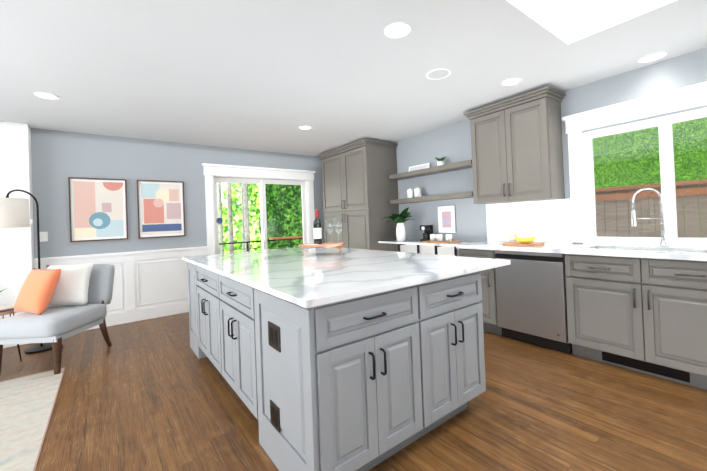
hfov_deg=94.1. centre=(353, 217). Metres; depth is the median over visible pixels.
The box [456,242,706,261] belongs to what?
countertop
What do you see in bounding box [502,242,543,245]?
cutting board
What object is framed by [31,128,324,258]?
wall
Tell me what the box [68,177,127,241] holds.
art print
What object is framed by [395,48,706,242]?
wall
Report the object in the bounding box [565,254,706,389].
base cabinet
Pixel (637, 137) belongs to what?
hedge
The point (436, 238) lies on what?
tray
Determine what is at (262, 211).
door
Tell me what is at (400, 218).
vase
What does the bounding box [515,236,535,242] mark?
bananas
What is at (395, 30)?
recessed light
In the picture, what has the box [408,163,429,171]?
sign
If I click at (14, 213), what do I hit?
arc floor lamp
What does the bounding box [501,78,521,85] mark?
recessed light
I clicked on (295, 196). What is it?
conifer tree
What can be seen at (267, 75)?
ceiling
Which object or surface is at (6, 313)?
side table
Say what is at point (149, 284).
wainscoting
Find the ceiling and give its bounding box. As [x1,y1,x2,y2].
[0,0,706,156]
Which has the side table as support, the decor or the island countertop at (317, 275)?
the decor
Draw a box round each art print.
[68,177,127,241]
[137,180,185,238]
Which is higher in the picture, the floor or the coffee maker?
the coffee maker
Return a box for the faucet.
[631,188,667,246]
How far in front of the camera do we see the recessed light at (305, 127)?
4.22 m
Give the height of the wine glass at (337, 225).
0.235 m
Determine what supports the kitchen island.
on the floor
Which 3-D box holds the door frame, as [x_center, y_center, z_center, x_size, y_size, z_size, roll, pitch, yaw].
[-1.488,0.249,5.526,1.930,2.160,0.200,-2,-1,-37]
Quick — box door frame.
[202,163,314,254]
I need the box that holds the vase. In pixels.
[382,207,415,240]
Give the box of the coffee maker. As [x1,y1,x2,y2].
[420,225,432,240]
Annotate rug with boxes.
[0,367,65,470]
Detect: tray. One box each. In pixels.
[299,242,345,255]
[422,234,460,242]
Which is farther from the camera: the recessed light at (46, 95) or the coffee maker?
the coffee maker
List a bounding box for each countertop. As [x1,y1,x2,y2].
[182,247,509,302]
[378,239,476,255]
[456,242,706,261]
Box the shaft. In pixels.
[507,0,676,43]
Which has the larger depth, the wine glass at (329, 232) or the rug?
the wine glass at (329, 232)
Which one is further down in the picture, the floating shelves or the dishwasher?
the dishwasher
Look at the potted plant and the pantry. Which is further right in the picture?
the potted plant
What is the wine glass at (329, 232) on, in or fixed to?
on the tray at (328, 244)
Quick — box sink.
[596,246,706,253]
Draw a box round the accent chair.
[0,262,114,374]
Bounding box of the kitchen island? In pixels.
[182,259,489,470]
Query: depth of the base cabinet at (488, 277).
3.36 m
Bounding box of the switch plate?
[39,232,47,241]
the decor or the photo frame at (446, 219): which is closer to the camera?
the decor
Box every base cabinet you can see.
[458,250,519,334]
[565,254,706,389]
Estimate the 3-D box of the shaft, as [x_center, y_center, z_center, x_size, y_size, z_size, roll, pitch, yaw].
[1.462,-1.648,1.484,1.270,0.770,1.410,-2,-1,-37]
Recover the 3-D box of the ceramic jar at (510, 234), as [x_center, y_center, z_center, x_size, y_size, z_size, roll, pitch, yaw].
[1.699,0.187,3.550,0.111,0.172,0.111,-2,-1,-37]
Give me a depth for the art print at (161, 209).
4.57 m
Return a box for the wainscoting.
[34,246,207,330]
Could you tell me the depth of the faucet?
2.69 m
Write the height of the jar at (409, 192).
0.151 m
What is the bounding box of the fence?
[595,179,706,237]
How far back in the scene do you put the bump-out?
3.60 m
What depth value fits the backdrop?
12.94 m
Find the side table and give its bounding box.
[0,310,21,361]
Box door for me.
[214,177,306,253]
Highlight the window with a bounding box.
[562,81,706,246]
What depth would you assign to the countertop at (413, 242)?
4.32 m
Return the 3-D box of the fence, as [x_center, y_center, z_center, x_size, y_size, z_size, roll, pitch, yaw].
[3.401,0.660,5.407,0.110,2.165,8.535,-2,-1,-37]
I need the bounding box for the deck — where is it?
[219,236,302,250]
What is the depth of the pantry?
5.08 m
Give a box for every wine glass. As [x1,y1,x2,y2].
[325,219,333,242]
[334,219,342,243]
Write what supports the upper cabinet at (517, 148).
attached to the wall at (452, 143)
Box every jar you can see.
[407,188,411,197]
[412,187,420,197]
[505,227,516,241]
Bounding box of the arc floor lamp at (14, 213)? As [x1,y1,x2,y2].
[0,189,51,353]
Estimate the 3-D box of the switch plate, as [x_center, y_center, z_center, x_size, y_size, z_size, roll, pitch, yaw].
[-3.628,0.222,3.849,0.075,0.115,0.011,-2,-1,-37]
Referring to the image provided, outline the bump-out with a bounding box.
[0,121,33,347]
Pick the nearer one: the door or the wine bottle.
the wine bottle
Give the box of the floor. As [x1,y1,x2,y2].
[0,312,706,470]
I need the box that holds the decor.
[0,288,13,312]
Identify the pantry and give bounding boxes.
[317,139,398,251]
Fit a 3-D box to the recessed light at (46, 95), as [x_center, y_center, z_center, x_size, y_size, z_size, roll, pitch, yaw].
[-2.740,-1.086,2.942,0.176,0.004,0.176,-2,-1,-37]
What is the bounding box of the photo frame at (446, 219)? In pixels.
[438,206,455,232]
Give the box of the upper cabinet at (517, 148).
[463,86,565,203]
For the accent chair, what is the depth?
3.03 m
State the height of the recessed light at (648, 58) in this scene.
0.004 m
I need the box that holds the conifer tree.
[218,183,302,253]
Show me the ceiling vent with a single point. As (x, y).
(439, 73)
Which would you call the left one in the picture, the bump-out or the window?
the bump-out
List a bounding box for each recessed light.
[34,92,59,99]
[299,126,311,129]
[384,22,410,38]
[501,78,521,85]
[638,52,666,62]
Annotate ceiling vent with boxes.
[426,68,450,79]
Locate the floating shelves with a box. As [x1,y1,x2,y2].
[389,160,472,203]
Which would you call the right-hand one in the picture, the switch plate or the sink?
the sink
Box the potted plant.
[434,156,445,165]
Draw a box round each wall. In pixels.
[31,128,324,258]
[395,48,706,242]
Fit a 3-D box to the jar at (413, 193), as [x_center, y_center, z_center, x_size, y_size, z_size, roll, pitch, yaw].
[0.918,-0.359,4.698,0.100,0.151,0.098,-2,-1,-37]
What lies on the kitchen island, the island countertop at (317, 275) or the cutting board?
the island countertop at (317, 275)
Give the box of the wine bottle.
[313,210,321,244]
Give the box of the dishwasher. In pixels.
[495,250,570,353]
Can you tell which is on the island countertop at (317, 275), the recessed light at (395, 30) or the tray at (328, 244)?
the tray at (328, 244)
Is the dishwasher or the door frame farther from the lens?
the door frame
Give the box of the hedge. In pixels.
[593,117,706,233]

